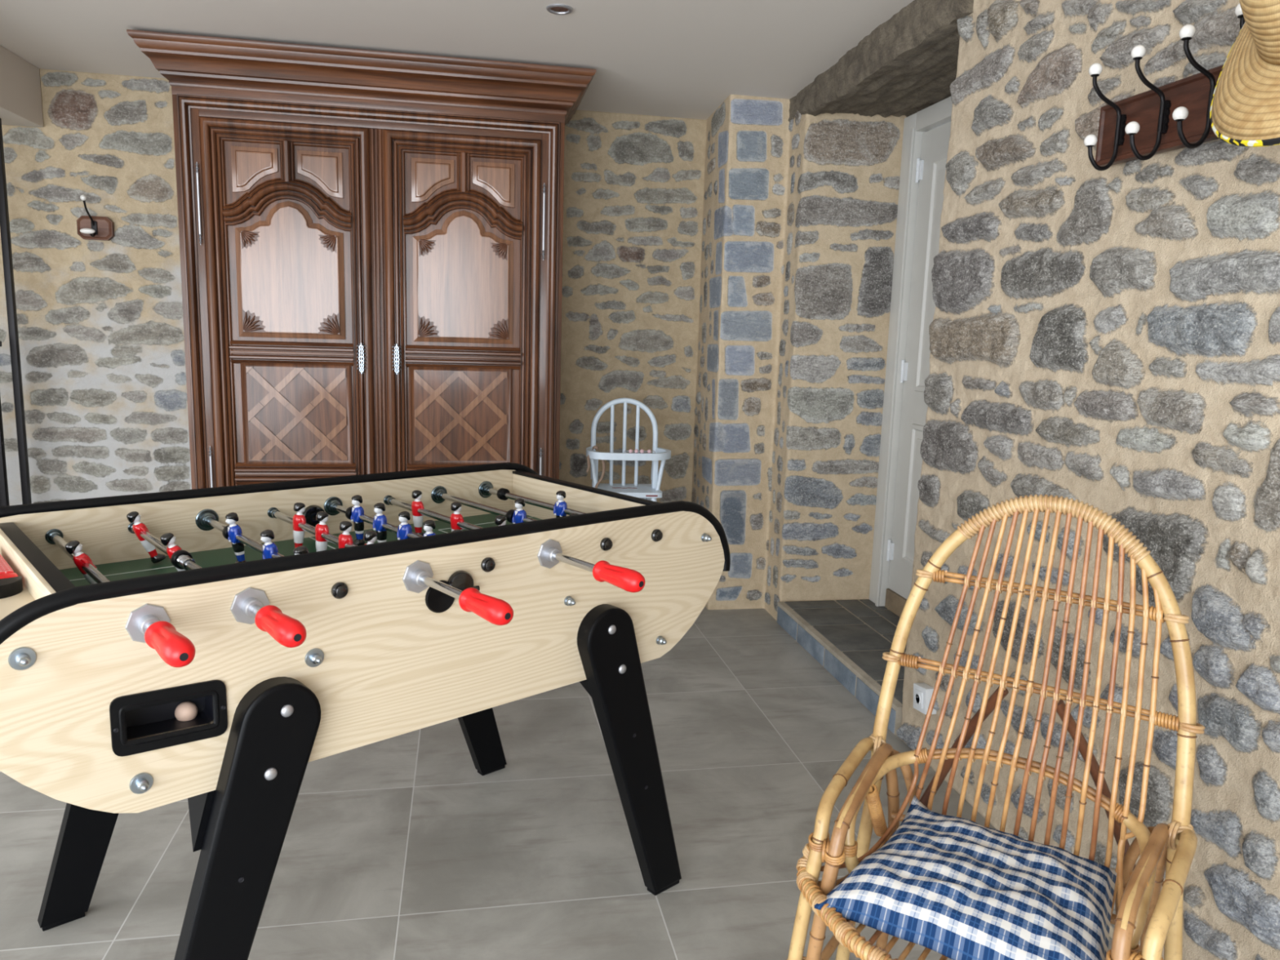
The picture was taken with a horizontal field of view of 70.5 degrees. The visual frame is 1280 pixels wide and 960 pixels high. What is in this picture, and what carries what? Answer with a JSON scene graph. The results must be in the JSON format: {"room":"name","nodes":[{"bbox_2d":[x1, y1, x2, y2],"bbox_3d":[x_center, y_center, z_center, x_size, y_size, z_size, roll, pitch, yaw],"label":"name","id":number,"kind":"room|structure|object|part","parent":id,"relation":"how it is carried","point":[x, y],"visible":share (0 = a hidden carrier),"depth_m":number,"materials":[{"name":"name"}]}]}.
{"room":"common room","nodes":[
{"label":"common room","id":0,"kind":"room"},
{"bbox_2d":[0,68,706,505],"bbox_3d":[-1.855,-0.636,4.392,4.410,2.403,0.113,0,9,-11],"label":"wall","id":1,"kind":"structure","parent":0,"point":[100,323],"depth_m":4.29,"materials":[{"name":"stone"}]},
{"bbox_2d":[0,45,43,127],"bbox_3d":[-2.689,-1.094,0.360,1.455,0.247,7.255,0,9,-11],"label":"ceiling beam","id":2,"kind":"structure","parent":1,"relation":"attached to","point":[20,98],"depth_m":3.83,"materials":[{"name":"paint"}]},
{"bbox_2d":[76,195,114,240],"bbox_3d":[-2.465,-1.178,4.067,0.146,0.186,0.122,0,9,-11],"label":"wall hook","id":3,"kind":"object","parent":1,"relation":"attached to","point":[88,227],"visible":1,"depth_m":4.11,"materials":[{"name":"brown wood"}]},
{"bbox_3d":[-2.468,-1.252,4.018,0.025,0.025,0.025,0,9,-11],"label":"knob","id":4,"kind":"part","parent":3,"relation":"part of","materials":[{"name":"ceramic"}]},
{"bbox_3d":[-2.458,-1.108,4.032,0.063,0.024,0.029,0,9,-11],"label":"knob","id":5,"kind":"part","parent":3,"relation":"part of","materials":[{"name":"ceramic"}]},
{"bbox_3d":[-2.468,-1.171,4.068,0.029,0.159,0.078,0,9,-11],"label":"hook arm","id":6,"kind":"part","parent":3,"relation":"part of","materials":[{"name":"black metal"}]},
{"bbox_2d":[0,0,913,119],"bbox_3d":[-0.760,-1.270,0.775,5.400,0.080,7.400,0,9,-11],"label":"ceiling","id":7,"kind":"structure","parent":0,"point":[683,59],"depth_m":3.34,"materials":[{"name":"paint"}]},
{"bbox_2d":[546,4,573,14],"bbox_3d":[-0.270,-1.582,3.047,0.088,0.007,0.088,0,9,-11],"label":"recessed light","id":8,"kind":"object","parent":7,"relation":"in","point":[557,9],"visible":1,"depth_m":3.04,"materials":[{"name":"metal"}]},
{"bbox_2d":[0,606,1111,959],"bbox_3d":[-0.835,1.179,1.175,5.400,0.080,7.400,0,9,-11],"label":"floor","id":9,"kind":"structure","parent":0,"point":[397,847],"depth_m":2.38,"materials":[{"name":"tile"}]},
{"bbox_2d":[0,118,31,506],"bbox_3d":[-2.659,-0.356,3.301,0.090,2.154,1.500,0,9,-11],"label":"door frame","id":10,"kind":"structure","parent":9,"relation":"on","point":[4,213],"depth_m":3.99,"materials":[{"name":"black metal"}]},
{"bbox_3d":[-2.826,0.011,4.017,0.030,1.190,0.030,0,9,-11],"label":"post","id":11,"kind":"part","parent":10,"relation":"part of","materials":[{"name":"black metal"}]},
{"bbox_2d":[126,29,595,488],"bbox_3d":[-1.145,-0.554,4.069,1.759,2.389,0.718,0,9,-11],"label":"wardrobe","id":12,"kind":"object","parent":9,"relation":"on","point":[371,242],"visible":0.88,"depth_m":3.75,"materials":[{"name":"brown wood"}]},
{"bbox_3d":[-1.541,-1.239,3.625,0.177,0.181,0.019,0,9,-11],"label":"corner panel","id":13,"kind":"part","parent":12,"relation":"part of","materials":[{"name":"brown wood"}]},
{"bbox_3d":[-1.441,-0.465,3.766,0.640,1.943,0.050,0,9,-11],"label":"door","id":14,"kind":"part","parent":12,"relation":"part of","materials":[{"name":"brown wood"}]},
{"bbox_3d":[-1.431,-0.859,3.710,0.421,0.551,0.020,0,9,-11],"label":"arched panel","id":15,"kind":"part","parent":12,"relation":"part of","materials":[{"name":"brown wood"}]},
{"bbox_3d":[-1.437,-0.276,3.808,0.440,0.437,0.018,0,9,-11],"label":"lattice panel","id":16,"kind":"part","parent":12,"relation":"part of","materials":[{"name":"brown wood"}]},
{"bbox_3d":[-1.296,-1.239,3.672,0.177,0.181,0.019,0,9,-11],"label":"corner panel","id":17,"kind":"part","parent":12,"relation":"part of","materials":[{"name":"brown wood"}]},
{"bbox_3d":[-1.163,-0.507,3.782,0.037,0.127,0.005,0,9,-11],"label":"lock plate","id":18,"kind":"part","parent":12,"relation":"part of","materials":[{"name":"metal"}]},
{"bbox_3d":[-1.111,-1.651,3.888,1.759,0.164,0.713,0,9,-11],"label":"cornice","id":19,"kind":"part","parent":12,"relation":"part of","materials":[{"name":"brown wood"}]},
{"bbox_3d":[-1.073,-1.450,3.691,1.343,0.038,0.024,0,9,-11],"label":"rail","id":20,"kind":"part","parent":12,"relation":"part of","materials":[{"name":"brown wood"}]},
{"bbox_3d":[-1.102,-0.466,3.847,0.055,1.950,0.034,0,9,-11],"label":"post","id":21,"kind":"part","parent":12,"relation":"part of","materials":[{"name":"brown wood"}]},
{"bbox_3d":[-1.022,-0.507,3.809,0.037,0.127,0.005,0,9,-11],"label":"lock plate","id":22,"kind":"part","parent":12,"relation":"part of","materials":[{"name":"metal"}]},
{"bbox_3d":[-0.858,-1.239,3.756,0.177,0.181,0.019,0,9,-11],"label":"corner panel","id":23,"kind":"part","parent":12,"relation":"part of","materials":[{"name":"brown wood"}]},
{"bbox_3d":[-0.776,-0.277,3.935,0.440,0.437,0.018,0,9,-11],"label":"lattice panel","id":24,"kind":"part","parent":12,"relation":"part of","materials":[{"name":"brown wood"}]},
{"bbox_3d":[-0.758,-0.465,3.896,0.640,1.943,0.050,0,9,-11],"label":"door","id":25,"kind":"part","parent":12,"relation":"part of","materials":[{"name":"brown wood"}]},
{"bbox_3d":[-0.747,-0.859,3.841,0.421,0.551,0.020,0,9,-11],"label":"arched panel","id":26,"kind":"part","parent":12,"relation":"part of","materials":[{"name":"brown wood"}]},
{"bbox_3d":[-0.614,-1.240,3.803,0.177,0.181,0.019,0,9,-11],"label":"corner panel","id":27,"kind":"part","parent":12,"relation":"part of","materials":[{"name":"brown wood"}]},
{"bbox_2d":[0,462,730,959],"bbox_3d":[-0.526,0.538,1.950,1.570,0.955,1.068,-7,12,-42],"label":"foosball table","id":28,"kind":"object","parent":9,"relation":"on","point":[304,621],"visible":1,"depth_m":1.66,"materials":[{"name":"beige wood"}]},
{"bbox_2d":[0,554,22,599],"bbox_3d":[-1.160,0.159,1.585,0.221,0.025,0.297,0,9,-11],"label":"tray","id":29,"kind":"object","parent":28,"relation":"on","point":[11,566],"depth_m":1.52,"materials":[{"name":"red plastic"}]},
{"bbox_2d":[0,528,56,620],"bbox_3d":[-1.102,0.269,1.539,0.118,0.263,0.684,-7,12,-42],"label":"panel","id":30,"kind":"object","parent":28,"relation":"on","point":[24,580],"depth_m":1.51,"materials":[{"name":"beige wood"}]},
{"bbox_3d":[-1.194,0.598,2.045,0.324,0.742,0.040,-7,12,-42],"label":"leg","id":31,"kind":"part","parent":28,"relation":"part of","materials":[{"name":"black paint"}]},
{"bbox_3d":[-0.975,0.166,1.618,0.016,0.016,0.816,-7,12,-42],"label":"rod","id":32,"kind":"part","parent":28,"relation":"part of","materials":[{"name":"silver metal"}]},
{"bbox_2d":[109,680,227,756],"bbox_3d":[-0.748,0.361,1.427,0.177,0.100,0.149,0,9,-11],"label":"outlet","id":33,"kind":"object","parent":28,"relation":"attached to","point":[143,722],"depth_m":1.41,"materials":[{"name":"plastic"}]},
{"bbox_3d":[-0.659,0.232,1.274,0.042,0.042,0.120,-7,12,-42],"label":"handle","id":34,"kind":"part","parent":28,"relation":"part of","materials":[{"name":"red plastic"}]},
{"bbox_2d":[174,701,197,720],"bbox_3d":[-0.740,0.378,1.478,0.034,0.034,0.034,0,9,-11],"label":"foosball","id":35,"kind":"object","parent":28,"relation":"in","point":[186,710],"visible":1,"depth_m":1.47,"materials":[{"name":"beige plastic"}]},
{"bbox_3d":[-0.859,0.154,1.712,0.016,0.016,0.830,-7,12,-42],"label":"rod","id":36,"kind":"part","parent":28,"relation":"part of","materials":[{"name":"silver metal"}]},
{"bbox_3d":[-0.768,0.137,1.833,0.016,0.016,0.772,-7,12,-42],"label":"rod","id":37,"kind":"part","parent":28,"relation":"part of","materials":[{"name":"silver metal"}]},
{"bbox_3d":[-0.678,0.705,1.484,0.324,0.742,0.040,-7,12,-42],"label":"leg","id":38,"kind":"part","parent":28,"relation":"part of","materials":[{"name":"black paint"}]},
{"bbox_3d":[-0.838,0.191,2.252,1.520,0.349,0.022,-7,12,-42],"label":"panel","id":39,"kind":"part","parent":28,"relation":"part of","materials":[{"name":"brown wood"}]},
{"bbox_3d":[-0.836,0.095,2.238,1.570,0.194,0.027,-7,12,-42],"label":"edge rail","id":40,"kind":"part","parent":28,"relation":"part of","materials":[{"name":"black rubber"}]},
{"bbox_3d":[-0.538,0.221,1.363,0.042,0.042,0.120,-7,12,-42],"label":"handle","id":41,"kind":"part","parent":28,"relation":"part of","materials":[{"name":"red plastic"}]},
{"bbox_3d":[-0.805,0.092,2.240,0.060,0.060,0.012,-7,12,-42],"label":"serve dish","id":42,"kind":"part","parent":28,"relation":"part of","materials":[{"name":"black plastic"}]},
{"bbox_3d":[-0.363,0.290,1.736,1.520,0.349,0.022,-7,12,-42],"label":"panel","id":43,"kind":"part","parent":28,"relation":"part of","materials":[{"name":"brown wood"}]},
{"bbox_3d":[-0.359,0.194,1.720,1.570,0.194,0.027,-7,12,-42],"label":"edge rail","id":44,"kind":"part","parent":28,"relation":"part of","materials":[{"name":"black plastic"}]},
{"bbox_3d":[-0.605,0.136,1.875,0.016,0.016,0.928,-7,12,-42],"label":"rod","id":45,"kind":"part","parent":28,"relation":"part of","materials":[{"name":"silver metal"}]},
{"bbox_3d":[-0.547,0.112,2.031,0.016,0.016,0.772,-7,12,-42],"label":"rod","id":46,"kind":"part","parent":28,"relation":"part of","materials":[{"name":"silver metal"}]},
{"bbox_3d":[-0.373,0.219,1.695,0.062,0.062,0.006,-7,12,-42],"label":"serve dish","id":47,"kind":"part","parent":28,"relation":"part of","materials":[{"name":"black plastic"}]},
{"bbox_2d":[447,570,479,591],"bbox_3d":[-0.334,0.198,1.715,0.064,0.054,0.016,-7,12,-42],"label":"cup","id":48,"kind":"object","parent":28,"relation":"on","point":[461,580],"depth_m":1.71,"materials":[{"name":"black plastic"}]},
{"bbox_3d":[-0.530,0.522,2.642,0.316,0.738,0.040,-7,12,-42],"label":"leg","id":49,"kind":"part","parent":28,"relation":"part of","materials":[{"name":"black paint"}]},
{"bbox_3d":[-0.251,0.209,1.490,0.042,0.042,0.120,-7,12,-42],"label":"handle","id":50,"kind":"part","parent":28,"relation":"part of","materials":[{"name":"red plastic"}]},
{"bbox_3d":[-0.325,0.086,2.230,0.016,0.016,0.772,-7,12,-42],"label":"rod","id":51,"kind":"part","parent":28,"relation":"part of","materials":[{"name":"silver metal"}]},
{"bbox_3d":[-0.388,0.109,2.078,0.016,0.016,0.916,-7,12,-42],"label":"rod","id":52,"kind":"part","parent":28,"relation":"part of","materials":[{"name":"silver metal"}]},
{"bbox_3d":[-0.214,0.073,2.330,0.016,0.016,0.772,-7,12,-42],"label":"rod","id":53,"kind":"part","parent":28,"relation":"part of","materials":[{"name":"silver metal"}]},
{"bbox_3d":[-0.137,0.172,2.408,0.020,0.292,0.684,-7,12,-42],"label":"panel","id":54,"kind":"part","parent":28,"relation":"part of","materials":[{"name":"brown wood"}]},
{"bbox_3d":[-0.038,0.182,1.698,0.042,0.042,0.120,-7,12,-42],"label":"handle","id":55,"kind":"part","parent":28,"relation":"part of","materials":[{"name":"red plastic"}]},
{"bbox_3d":[-0.014,0.630,2.081,0.316,0.738,0.040,-7,12,-42],"label":"leg","id":56,"kind":"part","parent":28,"relation":"part of","materials":[{"name":"black paint"}]},
{"bbox_2d":[586,397,671,502],"bbox_3d":[-0.068,0.128,4.338,0.409,1.027,0.397,1,9,-7],"label":"high chair","id":57,"kind":"object","parent":9,"relation":"on","point":[651,491],"visible":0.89,"depth_m":4.33,"materials":[{"name":"white paint"}]},
{"bbox_3d":[-0.216,-0.033,4.253,0.045,0.161,0.019,4,10,15],"label":"arm post","id":58,"kind":"part","parent":57,"relation":"part of","materials":[{"name":"white paint"}]},
{"bbox_3d":[-0.064,0.050,4.326,0.316,0.024,0.250,1,9,-7],"label":"seat","id":59,"kind":"part","parent":57,"relation":"part of","materials":[{"name":"white paint"}]},
{"bbox_3d":[0.098,-0.030,4.291,0.048,0.161,0.019,-3,10,-26],"label":"arm post","id":60,"kind":"part","parent":57,"relation":"part of","materials":[{"name":"white paint"}]},
{"bbox_2d":[777,599,906,735],"bbox_3d":[1.015,0.722,3.736,0.522,0.108,1.225,0,9,-11],"label":"stone step","id":61,"kind":"structure","parent":9,"relation":"on","point":[849,638],"depth_m":3.79,"materials":[{"name":"stone"}]},
{"bbox_2d":[869,96,952,617],"bbox_3d":[1.253,-0.420,3.661,0.090,2.200,1.045,0,9,-11],"label":"door","id":62,"kind":"structure","parent":61,"relation":"on","point":[926,132],"depth_m":3.99,"materials":[{"name":"paint"}]},
{"bbox_2d":[786,493,1204,959],"bbox_3d":[0.577,0.586,1.489,0.626,1.079,0.573,8,11,34],"label":"rattan armchair","id":63,"kind":"object","parent":9,"relation":"on","point":[1150,914],"visible":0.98,"depth_m":1.55,"materials":[{"name":"wicker"}]},
{"bbox_3d":[0.498,0.786,1.840,0.051,0.568,0.145,7,11,29],"label":"leg","id":64,"kind":"part","parent":63,"relation":"part of","materials":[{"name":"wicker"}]},
{"bbox_2d":[813,795,1116,959],"bbox_3d":[0.558,0.660,1.473,0.427,0.090,0.378,8,11,34],"label":"cushion","id":65,"kind":"object","parent":63,"relation":"on","point":[954,887],"visible":1,"depth_m":1.42,"materials":[{"name":"fabric"}]},
{"bbox_3d":[0.890,0.842,1.569,0.051,0.568,0.145,9,12,39],"label":"leg","id":66,"kind":"part","parent":63,"relation":"part of","materials":[{"name":"wicker"}]},
{"bbox_2d":[691,94,906,621],"bbox_3d":[0.672,-0.551,4.347,1.079,2.403,0.455,7,11,31],"label":"wall pillar","id":67,"kind":"structure","parent":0,"point":[800,215],"depth_m":4.20,"materials":[{"name":"stone"}]},
{"bbox_2d":[896,0,1279,959],"bbox_3d":[1.476,-0.024,1.273,0.562,2.403,3.526,0,9,-11],"label":"wall","id":68,"kind":"structure","parent":0,"point":[1108,340],"depth_m":2.06,"materials":[{"name":"stone"}]},
{"bbox_2d":[787,0,973,122],"bbox_3d":[1.053,-1.545,3.429,0.580,0.163,1.560,0,9,-11],"label":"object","id":69,"kind":"structure","parent":68,"relation":"attached to","point":[907,65],"depth_m":3.28,"materials":[{"name":"stone"}]},
{"bbox_2d":[913,682,936,714],"bbox_3d":[0.904,0.695,2.884,0.051,0.092,0.092,0,9,-11],"label":"wall socket","id":70,"kind":"object","parent":68,"relation":"attached to","point":[922,691],"visible":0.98,"depth_m":2.86,"materials":[{"name":"white plastic"}]},
{"bbox_2d":[1084,3,1244,170],"bbox_3d":[1.102,-0.716,1.555,0.120,0.220,1.018,0,9,-11],"label":"coat rack","id":71,"kind":"object","parent":68,"relation":"attached to","point":[1175,115],"visible":0.75,"depth_m":1.85,"materials":[{"name":"brown wood"}]},
{"bbox_3d":[0.981,-0.738,1.973,0.027,0.027,0.027,0,9,-11],"label":"knob","id":72,"kind":"part","parent":71,"relation":"part of","materials":[{"name":"ceramic"}]},
{"bbox_3d":[0.979,-0.882,1.948,0.027,0.027,0.027,0,9,-11],"label":"knob","id":73,"kind":"part","parent":71,"relation":"part of","materials":[{"name":"ceramic"}]},
{"bbox_3d":[1.005,-0.717,1.849,0.027,0.027,0.027,0,9,-11],"label":"knob","id":74,"kind":"part","parent":71,"relation":"part of","materials":[{"name":"ceramic"}]},
{"bbox_3d":[1.003,-0.861,1.824,0.027,0.027,0.027,0,9,-11],"label":"knob","id":75,"kind":"part","parent":71,"relation":"part of","materials":[{"name":"ceramic"}]},
{"bbox_3d":[1.028,-0.696,1.725,0.027,0.027,0.027,0,9,-11],"label":"knob","id":76,"kind":"part","parent":71,"relation":"part of","materials":[{"name":"ceramic"}]},
{"bbox_3d":[1.027,-0.840,1.700,0.027,0.027,0.027,0,9,-11],"label":"knob","id":77,"kind":"part","parent":71,"relation":"part of","materials":[{"name":"ceramic"}]},
{"bbox_3d":[1.051,-0.819,1.576,0.027,0.027,0.027,0,9,-11],"label":"knob","id":78,"kind":"part","parent":71,"relation":"part of","materials":[{"name":"ceramic"}]},
{"bbox_2d":[1209,0,1279,146],"bbox_3d":[1.068,-0.684,1.350,0.334,0.371,0.315,6,10,25],"label":"straw hat","id":79,"kind":"object","parent":71,"relation":"hanging from","point":[1245,109],"visible":1,"depth_m":1.39,"materials":[{"name":"beige wicker"}]},
{"bbox_3d":[0.969,-0.733,1.308,0.133,0.211,0.199,31,-1,-25],"label":"crown","id":80,"kind":"part","parent":79,"relation":"part of","materials":[{"name":"wicker"}]}
]}

